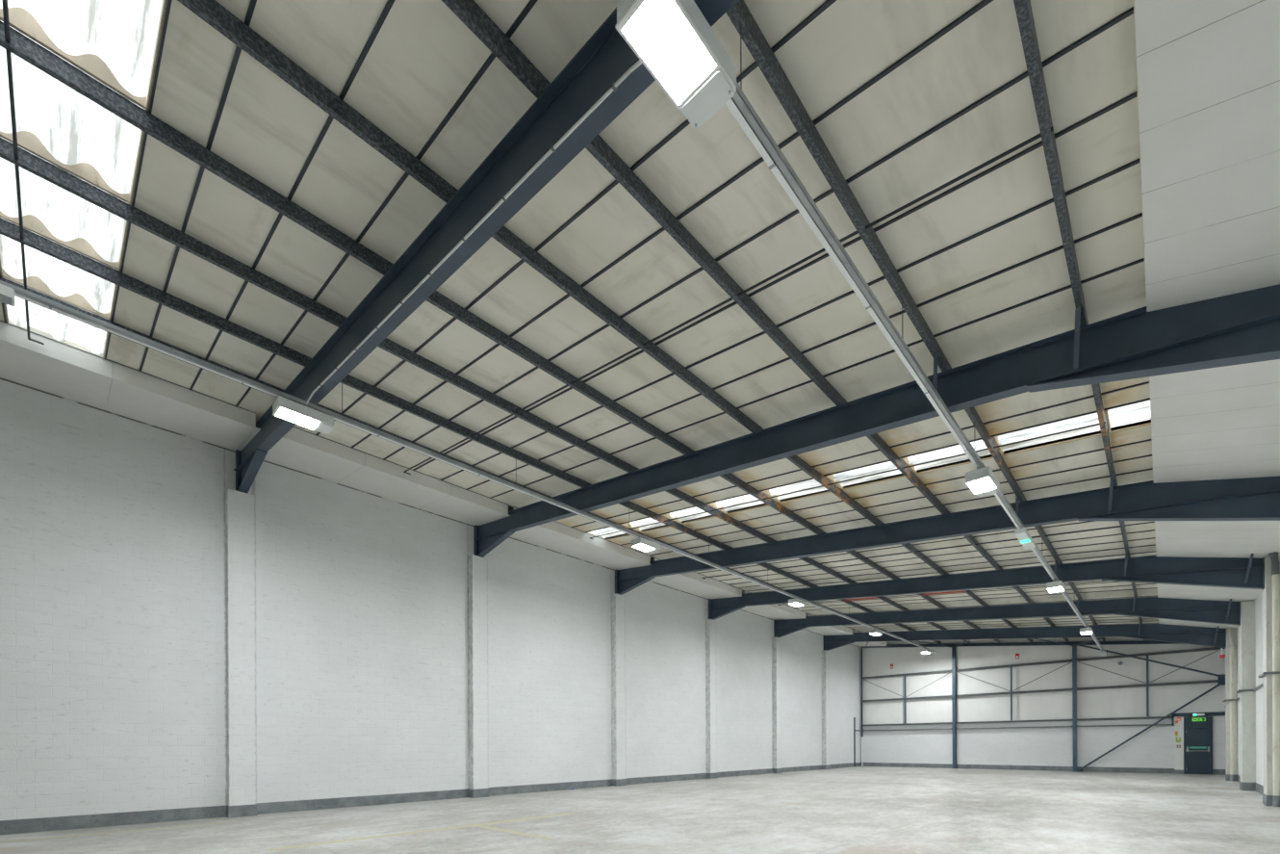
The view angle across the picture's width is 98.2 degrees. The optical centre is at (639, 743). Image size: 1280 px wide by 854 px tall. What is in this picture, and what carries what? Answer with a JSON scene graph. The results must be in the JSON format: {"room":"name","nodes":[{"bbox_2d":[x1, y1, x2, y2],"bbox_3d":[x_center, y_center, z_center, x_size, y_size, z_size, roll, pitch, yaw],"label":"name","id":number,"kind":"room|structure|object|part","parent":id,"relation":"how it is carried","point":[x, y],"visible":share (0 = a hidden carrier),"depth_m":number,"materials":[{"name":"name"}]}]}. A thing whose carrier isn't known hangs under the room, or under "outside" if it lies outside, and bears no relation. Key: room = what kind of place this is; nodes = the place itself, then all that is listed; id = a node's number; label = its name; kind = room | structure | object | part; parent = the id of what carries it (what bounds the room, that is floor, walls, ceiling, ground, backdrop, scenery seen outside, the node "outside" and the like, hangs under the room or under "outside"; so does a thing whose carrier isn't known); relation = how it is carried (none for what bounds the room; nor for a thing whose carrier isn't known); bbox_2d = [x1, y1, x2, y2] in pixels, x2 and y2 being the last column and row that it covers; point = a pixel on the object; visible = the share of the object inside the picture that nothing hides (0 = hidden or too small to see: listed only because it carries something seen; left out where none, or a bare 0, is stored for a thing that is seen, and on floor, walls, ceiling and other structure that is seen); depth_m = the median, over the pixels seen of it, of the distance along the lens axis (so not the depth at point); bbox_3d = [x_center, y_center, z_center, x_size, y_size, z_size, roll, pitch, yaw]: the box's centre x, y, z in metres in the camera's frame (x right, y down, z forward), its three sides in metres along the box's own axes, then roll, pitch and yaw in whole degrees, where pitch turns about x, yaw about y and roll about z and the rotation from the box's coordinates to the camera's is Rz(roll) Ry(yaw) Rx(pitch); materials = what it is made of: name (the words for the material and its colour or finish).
{"room":"warehouse","nodes":[
{"label":"warehouse","id":0,"kind":"room"},
{"bbox_2d":[0,377,861,819],"bbox_3d":[-3.090,-2.645,18.743,0.490,8.450,53.530,0,0,43],"label":"wall","id":1,"kind":"structure","parent":0,"point":[172,635],"depth_m":13.53,"materials":[{"name":"paint"}]},
{"bbox_2d":[0,320,260,451],"bbox_3d":[-10.351,-6.503,9.711,1.857,0.291,5.883,0,0,43],"label":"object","id":2,"kind":"structure","parent":1,"relation":"attached to","point":[57,368],"depth_m":10.14,"materials":[{"name":"paint"}]},
{"bbox_2d":[263,426,510,525],"bbox_3d":[-6.298,-6.521,14.003,1.857,0.291,5.883,0,0,43],"label":"trim","id":3,"kind":"structure","parent":1,"relation":"attached to","point":[298,449],"depth_m":13.52,"materials":[{"name":"grey plastic"}]},
{"bbox_2d":[0,762,861,834],"bbox_3d":[-2.983,1.452,18.660,0.272,0.255,53.030,0,0,43],"label":"baseboard","id":4,"kind":"structure","parent":1,"relation":"attached to","point":[42,824],"depth_m":13.53,"materials":[{"name":"grey paint"}]},
{"bbox_2d":[233,0,738,492],"bbox_3d":[-2.981,-5.218,6.541,16.918,2.915,0.583,0,0,43],"label":"roof beam","id":5,"kind":"structure","parent":1,"relation":"attached to","point":[605,56],"depth_m":5.35,"materials":[{"name":"metal"}]},
{"bbox_3d":[-8.966,-6.071,12.430,0.135,0.975,0.230,0,0,43],"label":"plate","id":6,"kind":"part","parent":5,"relation":"part of","materials":[{"name":"blue paint"}]},
{"bbox_2d":[0,276,913,643],"bbox_3d":[2.469,-6.419,19.654,0.066,0.168,44.010,0,0,43],"label":"purlin","id":7,"kind":"object","parent":5,"relation":"attached to","point":[1,278],"visible":0.38,"depth_m":9.93,"materials":[{"name":"metal"}]},
{"bbox_2d":[777,580,1109,605],"bbox_3d":[11.111,-5.893,21.890,12.543,1.404,0.192,0,0,43],"label":"rod","id":8,"kind":"object","parent":7,"relation":"attached to","point":[1098,580],"visible":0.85,"depth_m":21.33,"materials":[{"name":"grey"}]},
{"bbox_2d":[0,217,941,643],"bbox_3d":[3.611,-6.253,18.576,0.066,0.168,44.010,0,0,43],"label":"purlin","id":9,"kind":"object","parent":5,"relation":"attached to","point":[11,230],"visible":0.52,"depth_m":8.69,"materials":[{"name":"metal"}]},
{"bbox_2d":[0,280,938,653],"bbox_3d":[3.384,-5.849,18.372,0.110,0.646,43.400,0,0,43],"label":"cable trunking","id":10,"kind":"object","parent":9,"relation":"hanging from","point":[21,293],"visible":0.91,"depth_m":9.43,"materials":[{"name":"white"}]},
{"bbox_2d":[0,283,14,306],"bbox_3d":[-7.819,-5.413,6.500,0.180,0.129,0.650,0,0,43],"label":"ceiling light","id":11,"kind":"object","parent":10,"relation":"attached to","point":[7,294],"visible":1,"depth_m":6.65,"materials":[{"name":"white"}]},
{"bbox_3d":[-7.819,-5.354,6.500,0.160,0.010,0.610,0,0,43],"label":"lid","id":12,"kind":"part","parent":11,"relation":"part of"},
{"bbox_2d":[272,395,333,435],"bbox_3d":[-5.454,-5.370,9.005,0.356,0.279,0.800,0,0,43],"label":"ceiling light","id":13,"kind":"object","parent":10,"relation":"attached to","point":[287,409],"visible":1,"depth_m":8.92,"materials":[{"name":"white"}]},
{"bbox_2d":[630,536,660,553],"bbox_3d":[0.155,-5.395,14.945,0.356,0.279,0.800,0,0,43],"label":"ceiling light","id":14,"kind":"object","parent":10,"relation":"attached to","point":[640,543],"visible":1,"depth_m":14.81,"materials":[{"name":"white"}]},
{"bbox_2d":[788,596,806,607],"bbox_3d":[5.990,-5.421,21.126,0.356,0.279,0.800,0,0,43],"label":"ceiling light","id":15,"kind":"object","parent":10,"relation":"attached to","point":[795,601],"visible":1,"depth_m":20.98,"materials":[{"name":"white"}]},
{"bbox_2d":[869,628,882,636],"bbox_3d":[11.448,-5.446,26.906,0.356,0.279,0.800,0,0,43],"label":"ceiling light","id":16,"kind":"object","parent":10,"relation":"attached to","point":[876,632],"visible":1,"depth_m":26.72,"materials":[{"name":"white"}]},
{"bbox_2d":[921,647,931,654],"bbox_3d":[16.803,-5.470,32.578,0.356,0.279,0.800,0,0,43],"label":"ceiling light","id":17,"kind":"object","parent":10,"relation":"attached to","point":[925,651],"visible":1,"depth_m":32.37,"materials":[{"name":"white"}]},
{"bbox_2d":[305,59,641,406],"bbox_3d":[-2.567,-5.061,6.319,7.838,1.032,0.123,0,0,43],"label":"conduit","id":18,"kind":"object","parent":5,"relation":"attached to","point":[636,64],"visible":0.73,"depth_m":5.06,"materials":[{"name":"white plastic"}]},
{"bbox_2d":[0,137,969,642],"bbox_3d":[4.753,-6.086,17.498,0.066,0.168,44.010,0,0,43],"label":"purlin","id":19,"kind":"object","parent":5,"relation":"on","point":[27,161],"visible":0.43,"depth_m":7.39,"materials":[{"name":"metal"}]},
{"bbox_2d":[441,0,1068,640],"bbox_3d":[8.195,-5.583,14.251,0.066,0.168,44.010,0,0,43],"label":"purlin","id":20,"kind":"object","parent":5,"relation":"attached to","point":[468,12],"visible":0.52,"depth_m":5.87,"materials":[{"name":"metal"}]},
{"bbox_2d":[725,25,1104,651],"bbox_3d":[9.187,-5.013,13.035,0.110,0.642,43.600,0,0,43],"label":"cable trunking","id":21,"kind":"object","parent":5,"relation":"hanging from","point":[739,106],"visible":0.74,"depth_m":5.40,"materials":[{"name":"white"}]},
{"bbox_2d":[614,0,736,128],"bbox_3d":[0.252,-4.516,3.566,0.356,0.279,0.800,0,0,43],"label":"ceiling light","id":22,"kind":"object","parent":21,"relation":"attached to","point":[674,40],"visible":1,"depth_m":3.53,"materials":[{"name":"white"}]},
{"bbox_2d":[965,465,999,497],"bbox_3d":[5.889,-4.541,9.536,0.356,0.279,0.800,0,0,43],"label":"ceiling light","id":23,"kind":"object","parent":21,"relation":"attached to","point":[982,481],"visible":1,"depth_m":9.38,"materials":[{"name":"white"}]},
{"bbox_2d":[1014,527,1035,549],"bbox_3d":[8.703,-4.630,12.531,0.200,0.124,1.300,0,0,43],"label":"exit light","id":24,"kind":"object","parent":21,"relation":"attached to","point":[1022,534],"visible":1,"depth_m":12.37,"materials":[{"name":"white"}]},
{"bbox_2d":[1046,578,1065,593],"bbox_3d":[12.005,-4.569,16.014,0.356,0.279,0.800,0,0,43],"label":"ceiling light","id":25,"kind":"object","parent":21,"relation":"attached to","point":[1053,587],"visible":1,"depth_m":15.82,"materials":[{"name":"white"}]},
{"bbox_2d":[1079,625,1093,635],"bbox_3d":[18.006,-4.596,22.369,0.356,0.279,0.800,0,0,43],"label":"ceiling light","id":26,"kind":"object","parent":21,"relation":"attached to","point":[1085,630],"visible":1,"depth_m":22.15,"materials":[{"name":"white"}]},
{"bbox_2d":[1097,649,1107,657],"bbox_3d":[23.498,-4.620,28.186,0.356,0.279,0.800,0,0,43],"label":"ceiling light","id":27,"kind":"object","parent":21,"relation":"attached to","point":[1102,652],"visible":1,"depth_m":27.98,"materials":[{"name":"white"}]},
{"bbox_2d":[726,0,1104,640],"bbox_3d":[9.322,-5.418,13.187,0.066,0.168,44.010,0,0,43],"label":"purlin","id":28,"kind":"object","parent":5,"relation":"on","point":[739,13],"visible":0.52,"depth_m":5.36,"materials":[{"name":"metal"}]},
{"bbox_2d":[1013,0,1145,639],"bbox_3d":[10.450,-5.253,12.123,0.066,0.168,44.010,0,0,43],"label":"purlin","id":29,"kind":"object","parent":5,"relation":"attached to","point":[1023,8],"visible":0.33,"depth_m":5.01,"materials":[{"name":"metal"}]},
{"bbox_2d":[509,506,651,569],"bbox_3d":[-2.245,-6.539,18.296,1.857,0.291,5.883,0,0,43],"label":"trim","id":30,"kind":"structure","parent":1,"relation":"attached to","point":[556,536],"depth_m":18.22,"materials":[{"name":"grey plastic"}]},
{"bbox_2d":[650,557,742,598],"bbox_3d":[1.807,-6.558,22.588,1.857,0.291,5.883,0,0,43],"label":"trim","id":31,"kind":"structure","parent":1,"relation":"attached to","point":[692,582],"depth_m":22.83,"materials":[{"name":"grey plastic"}]},
{"bbox_2d":[741,589,806,619],"bbox_3d":[5.860,-6.576,26.880,1.857,0.291,5.883,0,0,43],"label":"ceiling panel","id":32,"kind":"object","parent":1,"relation":"attached to","point":[782,611],"depth_m":27.41,"materials":[{"name":"grey plastic"}]},
{"bbox_2d":[803,613,853,635],"bbox_3d":[9.913,-6.594,31.172,1.857,0.291,5.883,0,0,43],"label":"ceiling panel","id":33,"kind":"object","parent":1,"relation":"attached to","point":[827,629],"depth_m":31.95,"materials":[{"name":"grey plastic"}]},
{"bbox_2d":[850,629,887,645],"bbox_3d":[13.799,-6.612,35.288,1.857,0.291,5.397,0,0,43],"label":"trim","id":34,"kind":"structure","parent":1,"relation":"attached to","point":[872,643],"depth_m":36.24,"materials":[{"name":"grey plastic"}]},
{"bbox_2d":[473,283,1279,557],"bbox_3d":[1.071,-5.236,10.833,16.918,2.915,0.583,0,0,43],"label":"roof beam","id":35,"kind":"structure","parent":1,"relation":"attached to","point":[1243,327],"depth_m":7.44,"materials":[{"name":"metal"}]},
{"bbox_3d":[-4.913,-6.090,16.722,0.135,0.975,0.230,0,0,43],"label":"plate","id":36,"kind":"part","parent":35,"relation":"part of","materials":[{"name":"blue paint"}]},
{"bbox_2d":[0,20,999,642],"bbox_3d":[5.896,-5.919,16.420,0.066,0.168,44.010,0,0,43],"label":"purlin","id":37,"kind":"object","parent":35,"relation":"attached to","point":[20,45],"visible":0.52,"depth_m":6.09,"materials":[{"name":"metal"}]},
{"bbox_2d":[1,0,44,345],"bbox_3d":[-5.176,-5.819,4.640,12.543,1.404,0.175,0,0,43],"label":"rod","id":38,"kind":"object","parent":37,"relation":"attached to","point":[5,2],"visible":1,"depth_m":5.46,"materials":[{"name":"grey"}]},
{"bbox_3d":[-5.226,-5.819,4.587,12.543,1.404,0.030,0,0,43],"label":"rod","id":39,"kind":"part","parent":38,"relation":"part of","materials":[{"name":"grey"}]},
{"bbox_2d":[403,126,1053,474],"bbox_3d":[-1.041,-5.838,9.019,12.543,1.404,0.175,0,0,43],"label":"rod","id":40,"kind":"object","parent":37,"relation":"attached to","point":[1037,136],"visible":1,"depth_m":6.29,"materials":[{"name":"grey"}]},
{"bbox_2d":[588,421,1106,539],"bbox_3d":[3.011,-5.856,13.311,12.543,1.404,0.175,0,0,43],"label":"rod","id":41,"kind":"object","parent":37,"relation":"attached to","point":[1105,422],"visible":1,"depth_m":11.36,"materials":[{"name":"grey"}]},
{"bbox_2d":[701,525,1125,579],"bbox_3d":[7.064,-5.874,17.604,12.543,1.404,0.175,0,0,43],"label":"rod","id":42,"kind":"object","parent":37,"relation":"attached to","point":[1118,525],"visible":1,"depth_m":16.15,"materials":[{"name":"grey"}]},
{"bbox_2d":[177,0,1033,641],"bbox_3d":[7.052,-5.750,15.329,0.066,0.168,44.010,0,0,43],"label":"purlin","id":43,"kind":"object","parent":35,"relation":"attached to","point":[211,12],"visible":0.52,"depth_m":5.59,"materials":[{"name":"metal"}]},
{"bbox_2d":[614,476,1279,594],"bbox_3d":[5.124,-5.255,15.125,16.918,2.915,0.583,0,0,43],"label":"roof beam","id":44,"kind":"structure","parent":1,"relation":"attached to","point":[1248,499],"depth_m":11.97,"materials":[{"name":"metal"}]},
{"bbox_3d":[-0.860,-6.108,21.015,0.135,0.975,0.230,0,0,43],"label":"plate","id":45,"kind":"part","parent":44,"relation":"part of","materials":[{"name":"blue paint"}]},
{"bbox_2d":[708,553,1264,619],"bbox_3d":[9.177,-5.273,19.418,16.918,2.915,0.583,0,0,43],"label":"roof beam","id":46,"kind":"structure","parent":1,"relation":"attached to","point":[1219,572],"depth_m":16.55,"materials":[{"name":"metal"}]},
{"bbox_3d":[3.192,-6.126,25.307,0.135,0.975,0.230,0,0,43],"label":"plate","id":47,"kind":"part","parent":46,"relation":"part of","materials":[{"name":"blue paint"}]},
{"bbox_3d":[15.464,-4.228,13.763,0.018,0.769,0.180,0,0,43],"label":"plate","id":48,"kind":"part","parent":46,"relation":"part of","materials":[{"name":"blue paint"}]},
{"bbox_2d":[773,595,1240,637],"bbox_3d":[13.229,-5.291,23.710,16.918,2.915,0.583,0,0,43],"label":"roof beam","id":49,"kind":"structure","parent":1,"relation":"attached to","point":[1228,612],"depth_m":21.45,"materials":[{"name":"metal"}]},
{"bbox_3d":[7.245,-6.144,29.599,0.135,0.975,0.230,0,0,43],"label":"plate","id":50,"kind":"part","parent":49,"relation":"part of","materials":[{"name":"blue paint"}]},
{"bbox_2d":[823,621,1226,650],"bbox_3d":[17.282,-5.309,28.002,16.918,2.915,0.583,0,0,43],"label":"roof beam","id":51,"kind":"structure","parent":1,"relation":"attached to","point":[1189,634],"depth_m":26.07,"materials":[{"name":"metal"}]},
{"bbox_3d":[11.298,-6.162,33.891,0.135,0.975,0.230,0,0,43],"label":"plate","id":52,"kind":"part","parent":51,"relation":"part of","materials":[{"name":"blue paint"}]},
{"bbox_2d":[0,0,1158,641],"bbox_3d":[3.159,-6.011,12.828,17.720,2.032,53.530,0,0,43],"label":"ceiling","id":53,"kind":"structure","parent":0,"point":[907,98],"depth_m":6.33,"materials":[{"name":"grey"}]},
{"bbox_2d":[0,0,168,358],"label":"skylight","id":54,"kind":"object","parent":53,"relation":"attached to","point":[111,41],"depth_m":5.68,"materials":[{"name":"plastic"}]},
{"bbox_2d":[588,400,1151,539],"bbox_3d":[3.329,-6.075,13.328,13.180,1.654,0.910,0,0,43],"label":"skylight","id":55,"kind":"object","parent":53,"relation":"attached to","point":[1121,416],"depth_m":11.13,"materials":[{"name":"plastic"}]},
{"bbox_2d":[0,766,1279,853],"bbox_3d":[3.194,1.650,12.828,17.720,0.203,53.530,0,0,43],"label":"floor","id":56,"kind":"structure","parent":0,"point":[854,809],"depth_m":10.99,"materials":[{"name":"concrete"}]},
{"bbox_2d":[853,716,860,766],"bbox_3d":[14.697,-0.150,37.477,0.086,3.300,1.040,0,0,43],"label":"post","id":57,"kind":"object","parent":56,"relation":"on","point":[855,729],"visible":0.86,"depth_m":37.15,"materials":[{"name":"metal"}]},
{"bbox_3d":[14.385,-0.149,37.166,0.061,3.300,0.080,0,0,43],"label":"post","id":58,"kind":"part","parent":57,"relation":"part of","materials":[{"name":"metal"}]},
{"bbox_2d":[861,647,863,766],"bbox_3d":[15.162,-2.527,37.846,0.100,8.050,0.130,0,0,43],"label":"steel column","id":59,"kind":"structure","parent":56,"relation":"on","point":[861,648],"depth_m":37.80,"materials":[{"name":"metal"}]},
{"bbox_2d":[950,645,956,767],"bbox_3d":[19.220,-2.248,33.927,0.290,7.454,0.280,0,0,43],"label":"steel column","id":60,"kind":"structure","parent":56,"relation":"on","point":[954,649],"depth_m":33.87,"materials":[{"name":"metal"}]},
{"bbox_2d":[862,669,951,678],"bbox_3d":[17.181,-4.501,35.938,5.470,0.120,0.160,0,0,43],"label":"wall rail","id":61,"kind":"object","parent":60,"relation":"attached to","point":[941,671],"visible":1,"depth_m":35.79,"materials":[{"name":"metal"}]},
{"bbox_2d":[862,694,951,701],"bbox_3d":[17.189,-2.941,35.938,5.470,0.120,0.160,0,0,43],"label":"wall rail","id":62,"kind":"object","parent":60,"relation":"attached to","point":[943,696],"visible":1,"depth_m":35.73,"materials":[{"name":"metal"}]},
{"bbox_2d":[904,675,906,722],"bbox_3d":[17.140,-2.891,35.835,0.090,3.080,0.053,0,0,43],"label":"wall post","id":63,"kind":"object","parent":62,"relation":"attached to","point":[905,676],"visible":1,"depth_m":35.81,"materials":[{"name":"metal"}]},
{"bbox_2d":[906,671,950,696],"bbox_3d":[18.131,-3.726,34.907,2.596,1.371,0.012,0,0,43],"label":"rod","id":64,"kind":"object","parent":63,"relation":"attached to","point":[950,672],"visible":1,"depth_m":34.82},
{"bbox_2d":[862,721,951,725],"bbox_3d":[17.196,-1.291,35.938,5.470,0.100,0.160,0,0,43],"label":"wall rail","id":65,"kind":"object","parent":60,"relation":"attached to","point":[938,722],"visible":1,"depth_m":35.72,"materials":[{"name":"metal"}]},
{"bbox_2d":[917,640,951,646],"bbox_3d":[16.352,-6.134,32.934,5.815,0.462,0.060,0,0,-20],"label":"brace","id":66,"kind":"object","parent":60,"relation":"attached to","point":[917,641],"visible":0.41,"depth_m":33.45,"materials":[{"name":"blue paint"}]},
{"bbox_2d":[956,659,1071,670],"bbox_3d":[21.373,-4.520,31.980,5.580,0.120,0.160,0,0,43],"label":"wall rail","id":67,"kind":"object","parent":60,"relation":"attached to","point":[1064,660],"visible":1,"depth_m":31.73,"materials":[{"name":"metal"}]},
{"bbox_2d":[956,688,1071,696],"bbox_3d":[21.380,-2.960,31.980,5.580,0.120,0.160,0,0,43],"label":"wall rail","id":68,"kind":"object","parent":60,"relation":"attached to","point":[1060,689],"visible":1,"depth_m":31.75,"materials":[{"name":"metal"}]},
{"bbox_2d":[1010,665,1012,719],"bbox_3d":[21.335,-2.910,31.874,0.090,3.080,0.053,0,0,43],"label":"wall post","id":69,"kind":"object","parent":68,"relation":"attached to","point":[1011,666],"visible":1,"depth_m":31.85,"materials":[{"name":"metal"}]},
{"bbox_2d":[957,671,1009,691],"bbox_3d":[20.301,-3.735,32.858,2.726,1.371,0.012,0,0,43],"label":"rod","id":70,"kind":"object","parent":69,"relation":"attached to","point":[958,672],"visible":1,"depth_m":32.84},
{"bbox_2d":[1012,662,1070,691],"bbox_3d":[22.344,-3.745,30.929,2.646,1.371,0.012,0,0,43],"label":"rod","id":71,"kind":"object","parent":69,"relation":"attached to","point":[1069,662],"visible":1,"depth_m":30.84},
{"bbox_2d":[956,718,1072,723],"bbox_3d":[21.388,-1.310,31.980,5.580,0.100,0.160,0,0,43],"label":"wall rail","id":72,"kind":"object","parent":60,"relation":"attached to","point":[1043,719],"visible":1,"depth_m":31.72,"materials":[{"name":"metal"}]},
{"bbox_2d":[860,640,1186,647],"bbox_3d":[21.325,-5.762,31.993,17.120,2.051,0.180,0,0,43],"label":"beam","id":73,"kind":"structure","parent":60,"relation":"on","point":[1119,641],"depth_m":31.31,"materials":[{"name":"metal"}]},
{"bbox_2d":[1071,643,1077,770],"bbox_3d":[23.453,-1.948,29.931,0.290,6.816,0.280,0,0,43],"label":"steel column","id":74,"kind":"structure","parent":56,"relation":"on","point":[1074,659],"depth_m":29.85,"materials":[{"name":"metal"}]},
{"bbox_2d":[1032,638,1073,645],"bbox_3d":[20.554,-5.520,28.969,5.884,0.478,0.060,0,0,-19],"label":"brace","id":75,"kind":"object","parent":74,"relation":"attached to","point":[1033,638],"visible":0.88,"depth_m":29.37,"materials":[{"name":"blue paint"}]},
{"bbox_2d":[1077,679,1217,690],"bbox_3d":[25.572,-2.979,28.022,5.470,0.120,0.160,0,0,43],"label":"wall rail","id":76,"kind":"object","parent":74,"relation":"attached to","point":[1211,680],"visible":1,"depth_m":27.86,"materials":[{"name":"metal"}]},
{"bbox_2d":[1146,655,1149,716],"bbox_3d":[25.530,-2.929,27.913,0.090,3.080,0.053,0,0,43],"label":"wall post","id":77,"kind":"object","parent":76,"relation":"attached to","point":[1147,671],"visible":1,"depth_m":27.89,"materials":[{"name":"metal"}]},
{"bbox_2d":[1078,661,1144,682],"bbox_3d":[24.515,-3.754,28.880,2.676,1.371,0.012,0,0,43],"label":"rod","id":78,"kind":"object","parent":77,"relation":"attached to","point":[1079,661],"visible":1,"depth_m":28.85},
{"bbox_2d":[1150,649,1218,682],"bbox_3d":[26.463,-3.763,27.040,2.437,1.371,0.012,0,0,43],"label":"rod","id":79,"kind":"object","parent":77,"relation":"attached to","point":[1217,650],"visible":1,"depth_m":26.96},
{"bbox_2d":[1075,681,1223,770],"bbox_3d":[25.380,-0.736,27.883,5.468,4.375,0.090,0,0,43],"label":"diagonal brace","id":80,"kind":"object","parent":74,"relation":"attached to","point":[1221,682],"visible":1,"depth_m":27.75,"materials":[{"name":"blue paint"}]},
{"bbox_2d":[1076,646,1225,661],"bbox_3d":[25.565,-4.539,28.022,5.470,0.120,0.160,0,0,43],"label":"wall rail","id":81,"kind":"object","parent":74,"relation":"attached to","point":[1210,648],"visible":0.81,"depth_m":27.72,"materials":[{"name":"metal"}]},
{"bbox_2d":[1077,643,1225,685],"bbox_3d":[25.400,-4.079,27.850,5.477,2.622,0.090,0,0,43],"label":"diagonal brace","id":82,"kind":"object","parent":74,"relation":"attached to","point":[1220,678],"visible":0.9,"depth_m":27.19,"materials":[{"name":"blue paint"}]},
{"bbox_2d":[860,637,1225,768],"bbox_3d":[21.463,-2.771,32.198,17.720,8.481,0.250,0,0,43],"label":"wall","id":83,"kind":"structure","parent":0,"point":[1154,747],"depth_m":31.31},
{"bbox_2d":[862,728,951,730],"bbox_3d":[17.198,-0.931,35.938,5.470,0.065,0.160,0,0,43],"label":"wall rail","id":84,"kind":"object","parent":83,"relation":"attached to","point":[906,729],"visible":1,"depth_m":35.80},
{"bbox_2d":[956,725,1071,729],"bbox_3d":[21.389,-0.950,31.980,5.580,0.065,0.160,0,0,43],"label":"wall rail","id":85,"kind":"object","parent":83,"relation":"attached to","point":[1046,726],"visible":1,"depth_m":31.84,"materials":[{"name":"metal"}]},
{"bbox_2d":[863,762,1225,774],"bbox_3d":[21.391,1.342,32.102,17.220,0.255,0.014,0,0,43],"label":"baseboard","id":86,"kind":"structure","parent":83,"relation":"attached to","point":[934,765],"depth_m":31.30,"materials":[{"name":"grey paint"}]},
{"bbox_2d":[1077,716,1172,720],"bbox_3d":[24.925,-1.326,28.640,3.670,0.100,0.160,0,0,43],"label":"wall rail","id":87,"kind":"object","parent":83,"relation":"attached to","point":[1149,717],"visible":1,"depth_m":28.57,"materials":[{"name":"metal"}]},
{"bbox_2d":[1077,723,1172,726],"bbox_3d":[24.927,-0.966,28.640,3.670,0.065,0.160,0,0,43],"label":"wall rail","id":88,"kind":"object","parent":83,"relation":"attached to","point":[1139,724],"visible":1,"depth_m":28.59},
{"bbox_2d":[1183,716,1212,774],"bbox_3d":[26.904,0.065,26.746,0.980,2.760,0.225,0,0,43],"label":"door","id":89,"kind":"structure","parent":83,"relation":"in","point":[1197,734],"depth_m":26.74,"materials":[{"name":"blue paint"}]},
{"bbox_3d":[26.941,-1.050,26.790,0.800,0.390,0.105,0,0,43],"label":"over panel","id":90,"kind":"part","parent":89,"relation":"part of","materials":[{"name":"blue paint"}]},
{"bbox_2d":[1192,716,1205,720],"bbox_3d":[26.904,-1.193,26.708,0.460,0.165,0.054,0,0,43],"label":"exit sign","id":91,"kind":"object","parent":89,"relation":"attached to","point":[1197,718],"visible":1,"depth_m":26.67,"materials":[{"name":"green"}]},
{"bbox_2d":[1171,711,1225,725],"bbox_3d":[26.907,-1.220,26.769,1.820,0.610,0.160,0,0,43],"label":"lintel","id":92,"kind":"object","parent":83,"relation":"attached to","point":[1216,712],"visible":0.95,"depth_m":26.77,"materials":[{"name":"blue paint"}]},
{"bbox_2d":[1174,716,1183,773],"bbox_3d":[26.448,0.052,27.231,0.340,2.790,0.137,0,0,43],"label":"pier","id":93,"kind":"object","parent":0,"point":[1178,727],"visible":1,"depth_m":27.18,"materials":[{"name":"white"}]},
{"bbox_3d":[26.410,1.347,27.185,0.340,0.200,0.011,0,0,43],"label":"skirting","id":94,"kind":"part","parent":93,"relation":"part of","materials":[{"name":"grey paint"}]},
{"bbox_2d":[1225,555,1279,794],"bbox_3d":[9.420,-1.976,6.934,0.550,7.000,53.530,0,0,43],"label":"wall","id":95,"kind":"structure","parent":0,"point":[1252,640],"depth_m":17.60,"materials":[{"name":"grey concrete"}]},
{"bbox_2d":[1158,601,1241,628],"bbox_3d":[20.948,-4.955,20.760,2.250,0.787,5.883,0,0,43],"label":"trim","id":96,"kind":"structure","parent":95,"relation":"attached to","point":[1161,621],"depth_m":22.45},
{"bbox_2d":[1134,0,1279,311],"bbox_3d":[4.737,-4.882,3.591,2.250,0.787,5.883,0,0,43],"label":"ceiling panel","id":97,"kind":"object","parent":95,"relation":"attached to","point":[1208,71],"depth_m":4.59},
{"bbox_2d":[1157,558,1265,601],"bbox_3d":[16.895,-4.937,16.468,2.250,0.787,5.883,0,0,43],"label":"trim","id":98,"kind":"structure","parent":95,"relation":"attached to","point":[1173,591],"depth_m":17.71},
{"bbox_2d":[1149,358,1279,483],"bbox_3d":[8.790,-4.900,7.883,2.250,0.787,5.883,0,0,43],"label":"ceiling panel","id":99,"kind":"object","parent":95,"relation":"attached to","point":[1219,422],"depth_m":8.46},
{"bbox_2d":[1154,520,1279,558],"bbox_3d":[12.842,-4.918,12.176,2.250,0.787,5.883,0,0,43],"label":"trim","id":100,"kind":"structure","parent":95,"relation":"attached to","point":[1173,538],"depth_m":13.02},
{"bbox_2d":[1219,647,1226,658],"bbox_3d":[23.438,-3.670,22.322,0.178,0.400,0.148,0,0,43],"label":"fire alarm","id":101,"kind":"object","parent":95,"relation":"attached to","point":[1221,654],"visible":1,"depth_m":22.31,"materials":[{"name":"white plastic"}]},
{"bbox_2d":[1228,627,1238,781],"bbox_3d":[23.343,-1.571,21.869,0.181,6.065,0.288,0,0,-9],"label":"downpipe","id":102,"kind":"object","parent":95,"relation":"attached to","point":[1231,646],"visible":1,"depth_m":21.83,"materials":[{"name":"metal"}]},
{"bbox_2d":[1225,772,1272,805],"bbox_3d":[9.340,1.394,7.010,0.332,0.260,53.010,0,0,43],"label":"baseboard","id":103,"kind":"structure","parent":95,"relation":"attached to","point":[1267,799],"depth_m":17.59,"materials":[{"name":"grey paint"}]},
{"bbox_2d":[1222,670,1279,707],"bbox_3d":[17.050,-1.711,15.251,0.365,0.060,29.660,0,0,43],"label":"pipe","id":104,"kind":"object","parent":95,"relation":"attached to","point":[1274,672],"depth_m":17.20,"materials":[{"name":"grey plastic"}]},
{"bbox_2d":[1268,551,1279,806],"bbox_3d":[15.230,-1.540,13.247,0.270,6.075,0.164,0,0,43],"label":"downpipe","id":105,"kind":"object","parent":95,"relation":"attached to","point":[1275,563],"visible":1,"depth_m":13.24,"materials":[{"name":"grey plastic"}]}
]}

